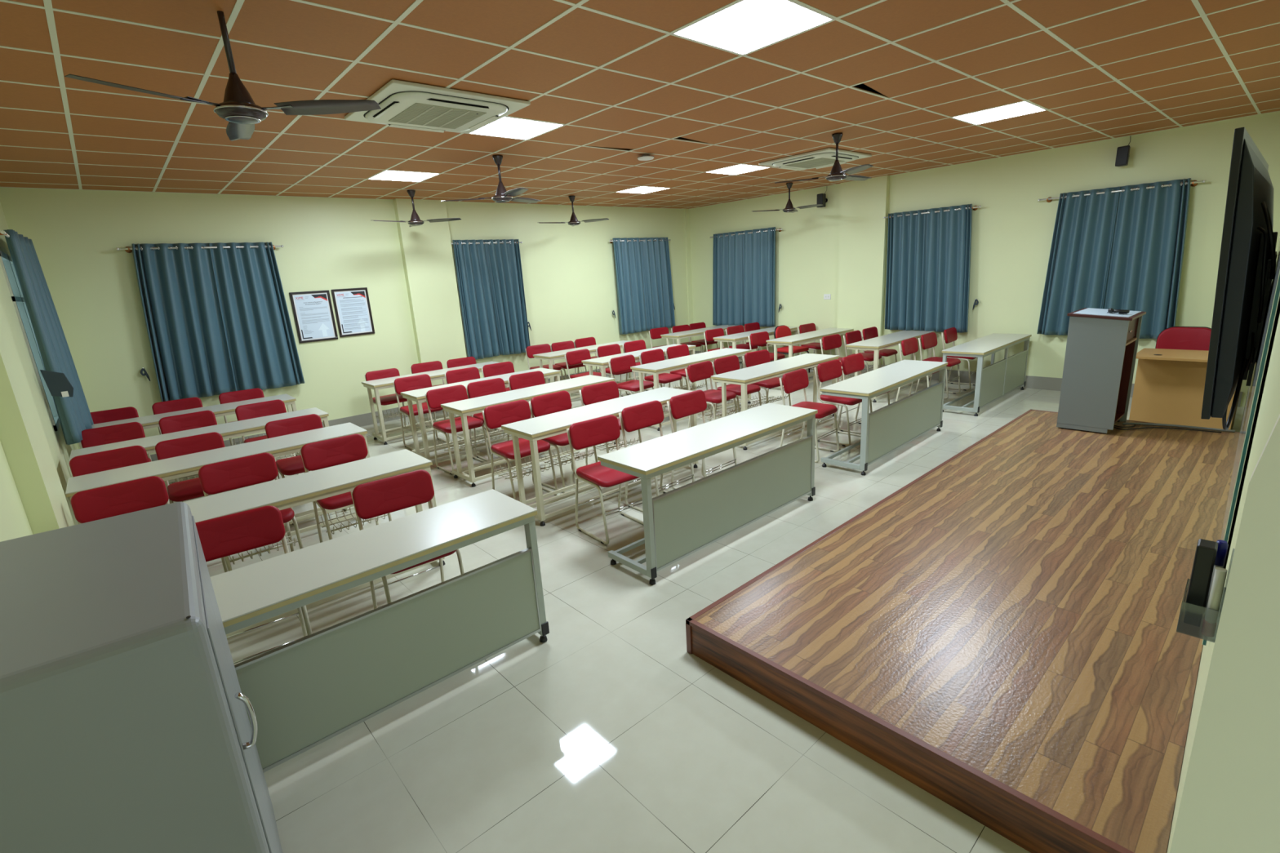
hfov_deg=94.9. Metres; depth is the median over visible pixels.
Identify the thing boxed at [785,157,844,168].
grille
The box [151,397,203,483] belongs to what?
padded chair
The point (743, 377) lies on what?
desk
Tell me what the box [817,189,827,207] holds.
wall speaker
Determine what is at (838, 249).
wall
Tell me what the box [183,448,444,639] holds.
desk
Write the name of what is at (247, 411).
padded chair
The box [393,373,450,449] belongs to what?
padded chair
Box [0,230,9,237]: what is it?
curtain rod
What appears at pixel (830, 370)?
padded chair
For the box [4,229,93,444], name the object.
curtain
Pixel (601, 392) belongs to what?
padded chair
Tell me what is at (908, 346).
padded chair
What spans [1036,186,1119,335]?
curtain
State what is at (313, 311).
framed notice
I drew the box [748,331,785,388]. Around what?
padded chair
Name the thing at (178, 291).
curtain
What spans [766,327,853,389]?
desk
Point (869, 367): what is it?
basket
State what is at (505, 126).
recessed light
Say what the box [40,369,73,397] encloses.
tieback
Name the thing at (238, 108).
ceiling fan
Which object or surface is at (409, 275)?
wall
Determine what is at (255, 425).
desk
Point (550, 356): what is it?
desk
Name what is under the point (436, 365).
padded chair
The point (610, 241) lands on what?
curtain rod
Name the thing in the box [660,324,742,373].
desk
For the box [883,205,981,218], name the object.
curtain rod
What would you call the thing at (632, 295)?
curtain
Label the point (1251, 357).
cable
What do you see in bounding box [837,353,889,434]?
padded chair
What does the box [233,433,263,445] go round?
basket
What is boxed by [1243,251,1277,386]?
mount
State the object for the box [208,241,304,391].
curtain
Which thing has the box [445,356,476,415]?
padded chair
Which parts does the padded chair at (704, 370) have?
backrest, seat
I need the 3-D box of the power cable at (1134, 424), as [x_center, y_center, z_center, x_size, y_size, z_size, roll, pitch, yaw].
[4.846,0.005,5.482,0.797,0.013,0.249,2,16,21]
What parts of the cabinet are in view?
door, door, door handle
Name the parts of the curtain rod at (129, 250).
rod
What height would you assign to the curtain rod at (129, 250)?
0.068 m
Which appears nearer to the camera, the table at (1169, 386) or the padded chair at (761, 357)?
the table at (1169, 386)
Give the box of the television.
[1200,126,1277,419]
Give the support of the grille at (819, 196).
attached to the wall speaker at (821, 197)
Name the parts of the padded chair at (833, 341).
backrest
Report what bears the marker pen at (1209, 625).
in the holder
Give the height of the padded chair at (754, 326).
0.836 m
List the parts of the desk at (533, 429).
leg, leg, frame, long rail, leg, leg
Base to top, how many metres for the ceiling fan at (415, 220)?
0.429 m
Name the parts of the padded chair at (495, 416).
backrest, seat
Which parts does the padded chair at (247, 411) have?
seat, backrest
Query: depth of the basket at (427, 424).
7.14 m
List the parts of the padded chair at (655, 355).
backrest, seat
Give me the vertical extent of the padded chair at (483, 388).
0.836 m
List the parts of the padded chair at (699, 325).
backrest, frame, seat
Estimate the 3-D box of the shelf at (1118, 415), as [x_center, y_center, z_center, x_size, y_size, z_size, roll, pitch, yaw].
[4.373,-0.093,5.683,0.564,0.018,0.392,-16,19,-39]
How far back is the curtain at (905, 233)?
8.99 m
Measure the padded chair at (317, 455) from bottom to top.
0.836 m
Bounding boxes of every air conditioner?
[344,79,530,133]
[759,147,871,170]
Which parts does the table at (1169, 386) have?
panel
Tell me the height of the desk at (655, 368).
0.757 m
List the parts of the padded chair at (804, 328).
backrest, seat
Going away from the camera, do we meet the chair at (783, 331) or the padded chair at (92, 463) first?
the padded chair at (92, 463)
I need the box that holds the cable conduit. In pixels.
[1122,422,1235,432]
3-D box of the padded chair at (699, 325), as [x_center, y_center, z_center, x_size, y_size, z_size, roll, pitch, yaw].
[1.274,-1.638,11.723,0.435,0.836,0.439,-15,18,-36]
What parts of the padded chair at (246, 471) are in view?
backrest, seat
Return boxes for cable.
[1113,424,1221,432]
[1222,358,1248,430]
[1245,332,1255,371]
[1257,226,1268,323]
[1260,201,1275,279]
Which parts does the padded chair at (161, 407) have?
backrest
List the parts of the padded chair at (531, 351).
backrest, seat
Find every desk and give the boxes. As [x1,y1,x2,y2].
[65,422,369,536]
[69,407,328,461]
[78,393,299,489]
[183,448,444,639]
[210,488,549,773]
[361,361,509,444]
[400,368,560,460]
[440,374,615,487]
[501,386,697,526]
[533,340,639,399]
[581,344,696,391]
[597,403,817,585]
[630,347,751,431]
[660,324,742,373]
[711,353,839,450]
[713,326,799,382]
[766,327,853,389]
[820,360,947,475]
[845,329,934,402]
[941,333,1031,416]
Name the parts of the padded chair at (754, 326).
backrest, seat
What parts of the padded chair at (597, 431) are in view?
backrest, seat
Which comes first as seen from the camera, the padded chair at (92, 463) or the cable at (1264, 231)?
the cable at (1264, 231)
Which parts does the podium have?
panel, drawer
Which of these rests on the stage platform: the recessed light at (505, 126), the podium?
the podium
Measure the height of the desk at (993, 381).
0.757 m
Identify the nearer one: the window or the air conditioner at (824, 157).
the window
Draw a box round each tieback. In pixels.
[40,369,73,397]
[140,367,150,381]
[972,298,978,310]
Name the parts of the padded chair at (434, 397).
backrest, seat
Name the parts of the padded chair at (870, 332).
backrest, seat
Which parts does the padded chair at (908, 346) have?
backrest, frame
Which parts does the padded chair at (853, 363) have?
backrest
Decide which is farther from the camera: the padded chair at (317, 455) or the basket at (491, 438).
the basket at (491, 438)
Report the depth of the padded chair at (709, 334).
10.33 m
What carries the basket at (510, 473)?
on the padded chair at (495, 416)
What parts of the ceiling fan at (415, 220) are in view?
blade, motor, blade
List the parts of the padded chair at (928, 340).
backrest, seat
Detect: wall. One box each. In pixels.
[0,186,693,454]
[0,201,78,542]
[688,111,1279,407]
[1166,234,1279,852]
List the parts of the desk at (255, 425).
frame, leg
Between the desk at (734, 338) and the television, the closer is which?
the television
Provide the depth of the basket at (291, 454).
6.18 m
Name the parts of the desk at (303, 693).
frame, modesty panel, leg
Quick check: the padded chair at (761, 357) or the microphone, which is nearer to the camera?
the microphone
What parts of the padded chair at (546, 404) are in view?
backrest, seat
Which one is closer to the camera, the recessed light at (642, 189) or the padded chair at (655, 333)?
the recessed light at (642, 189)
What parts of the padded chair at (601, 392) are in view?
backrest, seat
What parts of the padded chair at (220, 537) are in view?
backrest, frame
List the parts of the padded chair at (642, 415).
backrest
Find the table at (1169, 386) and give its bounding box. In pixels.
[1128,347,1242,430]
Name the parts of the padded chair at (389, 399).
backrest, seat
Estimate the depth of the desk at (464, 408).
5.82 m
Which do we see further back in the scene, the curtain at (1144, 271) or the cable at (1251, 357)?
the curtain at (1144, 271)
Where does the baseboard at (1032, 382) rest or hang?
attached to the wall at (838, 249)
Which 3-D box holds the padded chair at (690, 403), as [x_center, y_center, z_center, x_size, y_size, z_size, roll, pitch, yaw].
[0.552,0.139,5.116,0.435,0.836,0.439,-16,19,-40]
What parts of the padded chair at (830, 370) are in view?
backrest, seat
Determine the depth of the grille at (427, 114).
4.09 m
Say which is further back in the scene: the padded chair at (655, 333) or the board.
the padded chair at (655, 333)
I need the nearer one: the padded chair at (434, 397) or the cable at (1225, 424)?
the cable at (1225, 424)
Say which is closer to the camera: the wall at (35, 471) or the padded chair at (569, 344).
the wall at (35, 471)
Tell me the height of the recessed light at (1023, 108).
0.034 m
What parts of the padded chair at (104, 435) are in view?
backrest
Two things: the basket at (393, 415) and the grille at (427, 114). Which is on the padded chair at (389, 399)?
the basket at (393, 415)
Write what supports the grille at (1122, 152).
attached to the wall speaker at (1122, 155)
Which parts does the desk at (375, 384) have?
leg, foot rail, leg, frame, long rail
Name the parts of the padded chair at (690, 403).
backrest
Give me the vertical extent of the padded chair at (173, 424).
0.836 m
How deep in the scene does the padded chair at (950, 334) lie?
8.34 m
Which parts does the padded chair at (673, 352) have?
backrest, seat, frame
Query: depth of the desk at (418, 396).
6.58 m
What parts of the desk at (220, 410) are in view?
frame, long rail, leg, leg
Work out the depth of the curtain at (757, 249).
10.99 m
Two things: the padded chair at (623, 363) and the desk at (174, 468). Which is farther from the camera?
the padded chair at (623, 363)
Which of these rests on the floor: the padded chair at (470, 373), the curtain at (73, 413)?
the padded chair at (470, 373)
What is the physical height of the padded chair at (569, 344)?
0.836 m
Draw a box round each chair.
[69,445,149,476]
[70,475,169,524]
[80,422,151,462]
[90,406,138,424]
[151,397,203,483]
[155,431,235,503]
[158,410,217,502]
[195,505,312,664]
[197,452,303,572]
[218,388,279,459]
[234,399,305,484]
[264,413,346,524]
[299,433,391,542]
[351,469,464,608]
[364,368,417,436]
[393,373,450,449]
[410,360,458,426]
[425,384,490,474]
[444,367,497,439]
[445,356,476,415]
[466,377,511,461]
[481,361,531,430]
[482,400,557,500]
[507,370,545,414]
[524,343,563,382]
[528,390,597,492]
[550,340,586,380]
[564,348,601,408]
[566,414,644,544]
[573,337,610,377]
[578,381,641,465]
[595,343,638,396]
[608,354,653,394]
[618,400,694,511]
[622,339,662,395]
[639,348,683,412]
[648,327,669,359]
[664,344,707,405]
[666,390,737,488]
[671,324,702,354]
[684,360,737,427]
[688,322,717,355]
[703,328,732,364]
[711,355,761,415]
[725,324,757,368]
[742,322,773,361]
[742,349,791,405]
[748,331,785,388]
[773,324,809,373]
[779,368,839,462]
[797,323,831,369]
[813,359,862,446]
[819,333,859,394]
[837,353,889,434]
[843,329,881,377]
[860,326,897,370]
[895,337,939,401]
[915,332,960,399]
[937,327,977,390]
[1155,326,1211,351]
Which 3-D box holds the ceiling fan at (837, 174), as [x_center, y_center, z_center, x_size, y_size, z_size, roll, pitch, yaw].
[2.031,-2.684,5.891,0.952,0.429,1.078,-16,19,-39]
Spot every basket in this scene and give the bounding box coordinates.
[178,474,198,481]
[229,531,297,564]
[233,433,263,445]
[275,453,297,461]
[318,506,387,534]
[375,408,404,418]
[402,417,435,431]
[435,435,484,451]
[475,427,511,440]
[493,457,551,479]
[538,445,594,466]
[591,436,639,451]
[670,382,706,390]
[696,406,735,420]
[716,400,759,412]
[746,392,788,404]
[851,366,880,374]
[864,360,895,368]
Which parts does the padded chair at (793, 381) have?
backrest, seat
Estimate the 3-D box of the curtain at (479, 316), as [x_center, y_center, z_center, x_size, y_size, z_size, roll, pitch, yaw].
[-2.519,-1.974,9.198,0.642,1.814,0.110,-16,19,-39]
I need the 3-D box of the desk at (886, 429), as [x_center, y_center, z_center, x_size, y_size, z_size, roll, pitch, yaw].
[2.488,-0.152,5.917,1.830,0.757,0.460,-17,20,-41]
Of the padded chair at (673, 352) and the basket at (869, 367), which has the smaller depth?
the padded chair at (673, 352)
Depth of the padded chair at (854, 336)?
8.73 m
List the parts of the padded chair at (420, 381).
backrest, seat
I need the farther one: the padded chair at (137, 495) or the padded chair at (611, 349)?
the padded chair at (611, 349)
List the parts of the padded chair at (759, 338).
backrest, frame, seat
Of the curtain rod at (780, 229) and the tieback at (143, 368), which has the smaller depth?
the tieback at (143, 368)
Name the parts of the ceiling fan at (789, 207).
blade, motor, blade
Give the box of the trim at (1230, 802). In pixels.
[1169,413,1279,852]
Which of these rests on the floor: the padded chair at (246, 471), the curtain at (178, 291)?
the padded chair at (246, 471)
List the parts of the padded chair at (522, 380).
backrest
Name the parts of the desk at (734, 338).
leg, leg, frame, leg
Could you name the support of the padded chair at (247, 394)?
on the floor
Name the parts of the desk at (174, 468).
frame, long rail, leg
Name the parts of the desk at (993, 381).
leg, foot rail, long rail, leg, frame, leg, modesty panel, leg, leg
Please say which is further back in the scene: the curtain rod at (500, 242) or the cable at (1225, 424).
the curtain rod at (500, 242)
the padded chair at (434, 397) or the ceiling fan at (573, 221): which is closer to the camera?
the padded chair at (434, 397)
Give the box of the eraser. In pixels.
[1183,538,1217,626]
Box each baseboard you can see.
[150,355,666,461]
[694,351,1242,406]
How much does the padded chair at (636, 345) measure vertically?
0.836 m
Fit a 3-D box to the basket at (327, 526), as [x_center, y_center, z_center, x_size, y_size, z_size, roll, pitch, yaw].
[-2.109,0.669,4.326,0.406,0.088,0.380,-15,19,-38]
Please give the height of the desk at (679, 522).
0.757 m
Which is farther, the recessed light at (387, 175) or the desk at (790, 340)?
the desk at (790, 340)
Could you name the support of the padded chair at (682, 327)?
on the floor
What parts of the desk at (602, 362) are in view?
leg, leg, frame, long rail, leg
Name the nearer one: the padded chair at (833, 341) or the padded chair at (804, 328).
the padded chair at (833, 341)
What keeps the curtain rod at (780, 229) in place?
attached to the wall at (838, 249)
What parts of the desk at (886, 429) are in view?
foot rail, long rail, leg, frame, modesty panel, leg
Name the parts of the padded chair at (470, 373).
backrest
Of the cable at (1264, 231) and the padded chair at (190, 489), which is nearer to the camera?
the cable at (1264, 231)
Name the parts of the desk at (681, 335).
frame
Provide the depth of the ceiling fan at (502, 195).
5.81 m
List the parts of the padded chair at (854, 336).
backrest, seat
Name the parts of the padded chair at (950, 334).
backrest, seat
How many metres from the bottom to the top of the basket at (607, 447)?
0.088 m
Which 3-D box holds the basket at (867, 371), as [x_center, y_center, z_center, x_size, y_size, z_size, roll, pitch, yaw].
[3.341,-0.847,8.803,0.406,0.088,0.380,-17,20,-41]
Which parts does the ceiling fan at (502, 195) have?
blade, motor, blade, blade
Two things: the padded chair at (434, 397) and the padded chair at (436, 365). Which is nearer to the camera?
the padded chair at (434, 397)
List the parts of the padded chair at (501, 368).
backrest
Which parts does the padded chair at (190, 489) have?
seat, backrest, frame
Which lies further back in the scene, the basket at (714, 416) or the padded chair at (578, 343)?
the padded chair at (578, 343)
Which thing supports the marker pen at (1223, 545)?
in the holder
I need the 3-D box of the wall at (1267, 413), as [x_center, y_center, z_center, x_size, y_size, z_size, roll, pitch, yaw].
[3.897,-0.865,3.129,8.530,3.374,1.015,-16,19,-39]
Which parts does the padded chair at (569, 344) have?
backrest, seat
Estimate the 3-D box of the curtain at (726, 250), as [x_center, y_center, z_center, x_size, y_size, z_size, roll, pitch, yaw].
[1.720,-2.870,11.543,0.111,1.784,0.752,-16,19,-39]
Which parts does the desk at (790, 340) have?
leg, leg, frame, long rail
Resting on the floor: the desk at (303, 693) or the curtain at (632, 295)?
the desk at (303, 693)
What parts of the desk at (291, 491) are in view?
long rail, frame, leg, leg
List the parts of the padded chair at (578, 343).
backrest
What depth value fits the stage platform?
2.76 m
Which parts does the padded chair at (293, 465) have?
seat, backrest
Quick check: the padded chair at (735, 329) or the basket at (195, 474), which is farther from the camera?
the padded chair at (735, 329)
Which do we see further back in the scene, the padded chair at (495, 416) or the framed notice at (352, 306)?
the framed notice at (352, 306)
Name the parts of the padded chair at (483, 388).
seat, backrest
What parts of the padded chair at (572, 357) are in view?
frame, backrest, seat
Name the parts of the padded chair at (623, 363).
backrest, seat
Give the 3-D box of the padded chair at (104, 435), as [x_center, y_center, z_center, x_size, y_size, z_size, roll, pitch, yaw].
[-4.633,0.425,5.266,0.435,0.836,0.439,-15,19,-37]
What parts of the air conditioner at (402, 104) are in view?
panel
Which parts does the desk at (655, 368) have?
leg, leg, frame, long rail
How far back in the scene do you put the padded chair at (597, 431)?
4.35 m
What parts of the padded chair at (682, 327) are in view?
backrest, seat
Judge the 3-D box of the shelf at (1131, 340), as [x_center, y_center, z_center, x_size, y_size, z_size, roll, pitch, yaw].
[4.332,-0.797,5.495,0.564,0.018,0.400,-16,19,-39]
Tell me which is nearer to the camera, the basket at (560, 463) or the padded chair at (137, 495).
the padded chair at (137, 495)
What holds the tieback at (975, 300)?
attached to the wall at (838, 249)
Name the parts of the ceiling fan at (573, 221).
blade, motor, blade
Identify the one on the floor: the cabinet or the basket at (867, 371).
the cabinet
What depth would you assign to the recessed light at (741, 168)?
7.50 m
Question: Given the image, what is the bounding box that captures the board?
[1201,239,1279,645]
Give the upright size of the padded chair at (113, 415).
0.836 m
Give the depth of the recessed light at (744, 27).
3.02 m
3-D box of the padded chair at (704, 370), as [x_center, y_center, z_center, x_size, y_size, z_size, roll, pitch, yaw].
[0.831,-0.304,6.736,0.439,0.836,0.435,11,20,43]
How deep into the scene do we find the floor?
2.54 m
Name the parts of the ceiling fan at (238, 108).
blade, blade, motor, blade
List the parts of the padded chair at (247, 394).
backrest, frame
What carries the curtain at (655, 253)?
hanging from the curtain rod at (610, 241)
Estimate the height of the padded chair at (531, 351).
0.836 m
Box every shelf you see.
[1114,412,1124,423]
[1125,337,1137,346]
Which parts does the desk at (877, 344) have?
leg, leg, frame, long rail, leg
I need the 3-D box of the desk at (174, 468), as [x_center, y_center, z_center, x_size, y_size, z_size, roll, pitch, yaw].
[-3.065,0.558,4.541,1.830,0.757,0.460,-16,19,-39]
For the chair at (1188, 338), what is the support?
on the stage platform
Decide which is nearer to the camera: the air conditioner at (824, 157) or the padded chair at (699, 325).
the air conditioner at (824, 157)
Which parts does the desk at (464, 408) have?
leg, foot rail, leg, frame, long rail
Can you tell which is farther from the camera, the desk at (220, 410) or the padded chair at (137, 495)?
the desk at (220, 410)
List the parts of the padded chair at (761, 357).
backrest, seat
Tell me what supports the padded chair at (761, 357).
on the floor
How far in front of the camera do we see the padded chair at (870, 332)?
9.04 m
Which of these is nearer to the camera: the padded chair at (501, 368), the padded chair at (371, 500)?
the padded chair at (371, 500)
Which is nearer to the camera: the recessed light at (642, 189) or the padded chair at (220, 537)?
the padded chair at (220, 537)
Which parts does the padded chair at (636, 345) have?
backrest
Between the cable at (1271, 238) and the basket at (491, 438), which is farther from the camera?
the basket at (491, 438)
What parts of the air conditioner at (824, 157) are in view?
panel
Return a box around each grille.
[388,102,486,128]
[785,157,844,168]
[817,194,822,206]
[1115,146,1128,164]
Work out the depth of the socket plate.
10.13 m
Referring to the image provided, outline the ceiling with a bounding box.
[0,0,1279,208]
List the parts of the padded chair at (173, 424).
backrest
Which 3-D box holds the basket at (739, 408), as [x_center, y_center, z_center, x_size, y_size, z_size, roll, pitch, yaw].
[1.185,-0.257,7.071,0.406,0.088,0.380,-16,19,-39]
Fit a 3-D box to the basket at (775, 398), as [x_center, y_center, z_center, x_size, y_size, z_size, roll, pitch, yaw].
[1.605,-0.365,7.380,0.406,0.088,0.380,-14,18,-35]
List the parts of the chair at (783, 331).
backrest, seat, frame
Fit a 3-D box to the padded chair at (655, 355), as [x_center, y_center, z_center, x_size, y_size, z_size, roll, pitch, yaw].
[0.307,-0.620,8.070,0.439,0.836,0.435,11,21,44]
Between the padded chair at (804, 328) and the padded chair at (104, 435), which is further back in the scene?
the padded chair at (804, 328)
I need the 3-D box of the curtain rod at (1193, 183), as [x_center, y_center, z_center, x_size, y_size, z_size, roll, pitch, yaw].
[5.678,-2.800,7.016,0.097,0.068,1.576,-16,19,-39]
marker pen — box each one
[1200,567,1227,637]
[1204,539,1228,614]
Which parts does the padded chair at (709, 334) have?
frame, backrest, seat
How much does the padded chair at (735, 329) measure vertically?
0.836 m
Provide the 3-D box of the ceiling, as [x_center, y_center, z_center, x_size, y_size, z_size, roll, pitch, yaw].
[0.486,-2.856,5.395,10.240,0.343,9.870,-16,19,-39]
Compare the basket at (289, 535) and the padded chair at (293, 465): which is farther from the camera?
the padded chair at (293, 465)
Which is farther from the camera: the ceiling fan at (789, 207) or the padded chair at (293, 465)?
the ceiling fan at (789, 207)
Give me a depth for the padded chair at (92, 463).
4.38 m
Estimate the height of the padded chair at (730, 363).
0.836 m
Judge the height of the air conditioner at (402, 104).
0.059 m
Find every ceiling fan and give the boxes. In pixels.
[64,10,381,141]
[373,189,461,226]
[440,154,541,203]
[537,195,608,226]
[751,182,822,213]
[774,133,872,182]
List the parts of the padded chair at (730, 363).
backrest, seat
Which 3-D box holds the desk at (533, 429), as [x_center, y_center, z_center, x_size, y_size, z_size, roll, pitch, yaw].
[-0.265,0.196,5.249,1.830,0.757,0.460,-16,19,-39]
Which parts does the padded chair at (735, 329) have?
backrest, seat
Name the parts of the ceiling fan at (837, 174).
blade, motor, blade, blade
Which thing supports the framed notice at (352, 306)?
attached to the wall at (409, 275)
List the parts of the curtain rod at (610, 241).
rod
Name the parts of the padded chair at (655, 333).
backrest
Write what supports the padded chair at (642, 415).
on the floor
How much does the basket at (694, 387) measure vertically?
0.088 m
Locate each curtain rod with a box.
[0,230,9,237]
[115,244,283,253]
[451,241,522,244]
[608,239,670,243]
[710,227,782,238]
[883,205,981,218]
[1037,179,1206,202]
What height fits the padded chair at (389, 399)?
0.836 m
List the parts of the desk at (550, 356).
leg, leg, frame, long rail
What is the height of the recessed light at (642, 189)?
0.034 m
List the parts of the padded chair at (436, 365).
backrest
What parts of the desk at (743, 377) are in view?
leg, leg, frame, long rail, leg, leg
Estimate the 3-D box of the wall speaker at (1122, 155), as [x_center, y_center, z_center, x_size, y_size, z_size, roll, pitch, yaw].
[5.639,-3.209,6.841,0.203,0.331,0.117,-16,19,-39]
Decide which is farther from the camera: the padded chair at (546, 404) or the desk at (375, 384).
the desk at (375, 384)
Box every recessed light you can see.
[367,169,439,182]
[469,116,564,139]
[616,186,671,193]
[671,0,835,55]
[706,164,768,174]
[951,100,1047,124]
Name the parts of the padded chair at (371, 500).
backrest, seat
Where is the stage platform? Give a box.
[685,408,1239,852]
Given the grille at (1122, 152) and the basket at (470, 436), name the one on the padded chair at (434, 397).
the basket at (470, 436)
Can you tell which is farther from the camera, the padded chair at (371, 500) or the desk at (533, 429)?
the desk at (533, 429)
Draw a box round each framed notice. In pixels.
[288,289,337,342]
[331,287,374,337]
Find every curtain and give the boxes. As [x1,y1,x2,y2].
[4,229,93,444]
[131,243,235,401]
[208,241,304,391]
[452,239,504,359]
[485,239,530,355]
[613,237,650,334]
[640,237,675,329]
[712,231,742,325]
[741,226,775,326]
[884,208,925,330]
[920,204,972,333]
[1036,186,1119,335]
[1100,177,1191,338]
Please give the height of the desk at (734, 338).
0.757 m
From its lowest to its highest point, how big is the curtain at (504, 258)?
1.824 m
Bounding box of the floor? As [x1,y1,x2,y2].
[164,362,1244,852]
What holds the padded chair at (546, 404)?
on the floor
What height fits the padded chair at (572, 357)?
0.836 m
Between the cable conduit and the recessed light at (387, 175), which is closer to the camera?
the cable conduit
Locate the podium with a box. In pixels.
[1056,307,1146,434]
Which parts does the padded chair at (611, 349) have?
backrest, seat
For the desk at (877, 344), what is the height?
0.757 m
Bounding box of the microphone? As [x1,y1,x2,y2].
[1106,307,1129,314]
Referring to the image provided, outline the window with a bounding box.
[0,250,59,431]
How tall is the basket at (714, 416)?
0.088 m
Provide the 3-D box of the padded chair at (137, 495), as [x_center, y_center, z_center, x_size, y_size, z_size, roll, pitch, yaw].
[-3.021,0.777,3.537,0.435,0.836,0.439,-16,19,-40]
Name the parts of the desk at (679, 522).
foot rail, long rail, leg, frame, modesty panel, leg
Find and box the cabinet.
[0,502,282,852]
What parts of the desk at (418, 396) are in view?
leg, foot rail, leg, long rail, frame, leg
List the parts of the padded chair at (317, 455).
backrest, seat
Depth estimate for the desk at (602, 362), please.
8.25 m
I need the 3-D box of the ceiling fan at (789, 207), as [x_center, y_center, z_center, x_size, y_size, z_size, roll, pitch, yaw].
[2.406,-3.532,9.036,1.075,0.429,0.978,-16,19,-39]
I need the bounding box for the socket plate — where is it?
[823,293,831,299]
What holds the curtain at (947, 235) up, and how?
hanging from the curtain rod at (975, 207)
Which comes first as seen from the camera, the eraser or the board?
the eraser
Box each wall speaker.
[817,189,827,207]
[1115,136,1130,166]
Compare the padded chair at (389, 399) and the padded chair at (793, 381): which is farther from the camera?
the padded chair at (389, 399)
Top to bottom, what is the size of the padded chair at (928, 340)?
0.836 m
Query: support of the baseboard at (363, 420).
attached to the wall at (409, 275)
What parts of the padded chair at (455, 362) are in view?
backrest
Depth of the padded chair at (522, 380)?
6.80 m

